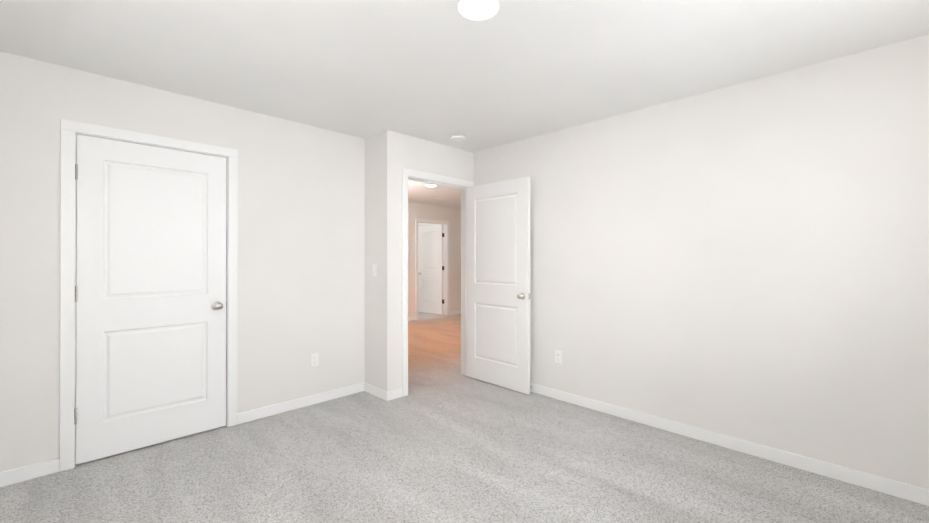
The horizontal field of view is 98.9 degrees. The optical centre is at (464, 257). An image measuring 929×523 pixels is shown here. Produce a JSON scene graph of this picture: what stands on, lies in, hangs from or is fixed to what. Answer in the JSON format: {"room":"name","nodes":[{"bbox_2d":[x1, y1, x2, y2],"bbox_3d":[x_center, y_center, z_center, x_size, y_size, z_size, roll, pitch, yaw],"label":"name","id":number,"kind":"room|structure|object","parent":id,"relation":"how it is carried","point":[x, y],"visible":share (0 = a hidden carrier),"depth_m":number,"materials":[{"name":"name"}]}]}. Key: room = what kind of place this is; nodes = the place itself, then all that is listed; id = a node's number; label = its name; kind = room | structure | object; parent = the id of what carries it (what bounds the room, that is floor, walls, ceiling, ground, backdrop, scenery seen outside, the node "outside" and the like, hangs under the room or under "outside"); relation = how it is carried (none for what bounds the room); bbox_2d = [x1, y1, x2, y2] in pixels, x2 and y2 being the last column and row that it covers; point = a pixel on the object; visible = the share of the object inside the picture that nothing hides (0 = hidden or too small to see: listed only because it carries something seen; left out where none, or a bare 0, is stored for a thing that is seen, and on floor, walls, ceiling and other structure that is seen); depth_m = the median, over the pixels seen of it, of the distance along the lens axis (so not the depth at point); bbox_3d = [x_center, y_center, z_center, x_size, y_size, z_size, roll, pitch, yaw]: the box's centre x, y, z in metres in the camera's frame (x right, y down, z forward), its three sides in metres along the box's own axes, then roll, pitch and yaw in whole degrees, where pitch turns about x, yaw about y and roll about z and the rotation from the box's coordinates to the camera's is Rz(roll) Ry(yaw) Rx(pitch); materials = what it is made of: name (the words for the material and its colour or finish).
{"room":"empty bedroom","nodes":[
{"label":"empty bedroom","id":0,"kind":"room"},
{"bbox_2d":[0,51,364,471],"bbox_3d":[-1.895,0.066,3.011,2.500,2.440,0.115,0,0,-45],"label":"wall","id":1,"kind":"structure","parent":0,"point":[301,197],"depth_m":3.09,"materials":[{"name":"beige paint"}]},
{"bbox_2d":[0,458,58,486],"bbox_3d":[-2.571,1.242,2.243,0.402,0.082,0.012,0,0,-45],"label":"baseboard","id":2,"kind":"structure","parent":1,"relation":"attached to","point":[21,474],"depth_m":2.29,"materials":[{"name":"white paint"}]},
{"bbox_2d":[59,119,237,471],"bbox_3d":[-2.135,0.228,2.771,0.958,2.115,0.147,0,0,-45],"label":"door frame","id":3,"kind":"structure","parent":1,"relation":"attached to","point":[70,131],"depth_m":2.44,"materials":[{"name":"white paint"}]},
{"bbox_2d":[74,134,225,464],"bbox_3d":[-2.107,0.258,2.742,0.830,2.030,0.162,0,0,-45],"label":"closet door","id":4,"kind":"structure","parent":1,"relation":"in","point":[150,293],"depth_m":2.68,"materials":[{"name":"white paint"}]},
{"bbox_2d":[237,382,363,423],"bbox_3d":[-1.358,1.246,3.454,1.110,0.082,0.012,0,0,-45],"label":"baseboard","id":5,"kind":"structure","parent":1,"relation":"attached to","point":[251,415],"depth_m":3.38,"materials":[{"name":"white paint"}]},
{"bbox_2d":[311,353,318,366],"bbox_3d":[-1.317,0.902,3.498,0.070,0.115,0.008,0,0,-45],"label":"outlet","id":6,"kind":"object","parent":1,"relation":"attached to","point":[314,359],"visible":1,"depth_m":3.50,"materials":[{"name":"white plastic"}]},
{"bbox_2d":[364,129,397,391],"bbox_3d":[-1.950,0.071,4.917,0.115,2.440,3.670,0,0,-45],"label":"wall","id":7,"kind":"structure","parent":0,"point":[381,287],"depth_m":3.65,"materials":[{"name":"beige paint"}]},
{"bbox_2d":[372,264,376,275],"bbox_3d":[-0.843,0.118,3.719,0.011,0.115,0.070,0,0,-45],"label":"rocker light switch","id":8,"kind":"object","parent":7,"relation":"attached to","point":[374,269],"visible":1,"depth_m":3.71,"materials":[{"name":"white plastic"}]},
{"bbox_2d":[364,382,391,400],"bbox_3d":[-0.821,1.247,3.693,0.017,0.082,0.372,0,0,-45],"label":"baseboard","id":9,"kind":"structure","parent":7,"relation":"attached to","point":[368,388],"depth_m":3.66,"materials":[{"name":"white paint"}]},
{"bbox_2d":[418,223,439,226],"bbox_3d":[0.559,0.085,9.424,0.115,2.440,6.505,0,0,-45],"label":"wall","id":10,"kind":"structure","parent":0,"point":[422,224],"depth_m":10.98,"materials":[{"name":"beige paint"}]},
{"bbox_2d":[408,202,460,316],"bbox_3d":[-1.450,0.081,7.927,4.845,2.440,0.115,0,0,-45],"label":"wall","id":11,"kind":"structure","parent":0,"point":[452,215],"depth_m":8.83,"materials":[{"name":"beige paint"}]},
{"bbox_2d":[418,225,442,314],"bbox_3d":[-0.795,0.278,9.245,0.830,2.030,0.162,0,0,43],"label":"hall door","id":12,"kind":"structure","parent":11,"relation":"in","point":[430,269],"depth_m":9.22,"materials":[{"name":"white paint"}]},
{"bbox_2d":[415,218,449,319],"bbox_3d":[-0.726,0.245,8.649,0.958,2.115,0.147,0,0,-45],"label":"door frame","id":13,"kind":"structure","parent":11,"relation":"attached to","point":[446,268],"depth_m":8.91,"materials":[{"name":"white paint"}]},
{"bbox_2d":[450,310,460,314],"bbox_3d":[-0.022,1.264,9.260,0.905,0.082,0.012,0,0,-45],"label":"baseboard","id":14,"kind":"structure","parent":11,"relation":"attached to","point":[451,313],"depth_m":9.07,"materials":[{"name":"white paint"}]},
{"bbox_2d":[398,132,472,388],"bbox_3d":[-0.297,0.069,4.054,1.005,2.440,0.115,0,0,-45],"label":"wall","id":15,"kind":"structure","parent":0,"point":[422,155],"depth_m":3.85,"materials":[{"name":"beige paint"}]},
{"bbox_2d":[402,168,473,396],"bbox_3d":[-0.284,0.231,4.067,0.958,2.115,0.147,0,0,-45],"label":"door frame","id":16,"kind":"structure","parent":15,"relation":"attached to","point":[419,176],"depth_m":3.90,"materials":[{"name":"white paint"}]},
{"bbox_2d":[467,177,530,393],"bbox_3d":[0.320,0.262,4.005,0.162,2.030,0.830,0,0,-44],"label":"entry door","id":17,"kind":"structure","parent":15,"relation":"in","point":[498,284],"depth_m":3.95,"materials":[{"name":"white paint"}]},
{"bbox_2d":[0,312,928,522],"bbox_3d":[-0.693,1.343,5.313,7.690,0.100,10.550,0,0,-45],"label":"floor","id":18,"kind":"structure","parent":0,"point":[444,440],"depth_m":2.35,"materials":[{"name":"carpet"}]},
{"bbox_2d":[0,0,928,207],"bbox_3d":[-0.693,-1.197,5.321,7.690,0.100,10.550,0,0,-45],"label":"ceiling","id":19,"kind":"structure","parent":0,"point":[444,71],"depth_m":2.23,"materials":[{"name":"white paint"}]},
{"bbox_2d":[450,134,464,140],"bbox_3d":[-0.064,-1.132,3.772,0.142,0.040,0.142,0,0,-45],"label":"smoke detector","id":20,"kind":"object","parent":19,"relation":"attached to","point":[457,137],"visible":1,"depth_m":3.73,"materials":[{"name":"white plastic"}]},
{"bbox_2d":[458,0,498,19],"bbox_3d":[0.065,-1.153,1.838,0.188,0.010,0.188,0,0,-45],"label":"recessed light","id":21,"kind":"object","parent":19,"relation":"in","point":[477,9],"visible":1,"depth_m":1.84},
{"bbox_2d":[473,34,928,489],"bbox_3d":[1.528,0.066,3.019,0.115,2.440,4.160,0,0,-45],"label":"wall","id":22,"kind":"structure","parent":0,"point":[748,261],"depth_m":2.58,"materials":[{"name":"beige paint"}]},
{"bbox_2d":[555,350,561,363],"bbox_3d":[0.852,0.902,3.606,0.008,0.115,0.070,0,0,-45],"label":"outlet","id":23,"kind":"object","parent":22,"relation":"attached to","point":[558,356],"visible":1,"depth_m":3.60,"materials":[{"name":"white plastic"}]},
{"bbox_2d":[530,383,928,505],"bbox_3d":[1.488,1.245,2.965,0.012,0.082,3.914,0,0,-45],"label":"baseboard","id":24,"kind":"structure","parent":22,"relation":"attached to","point":[916,494],"depth_m":2.56,"materials":[{"name":"white paint"}]}
]}

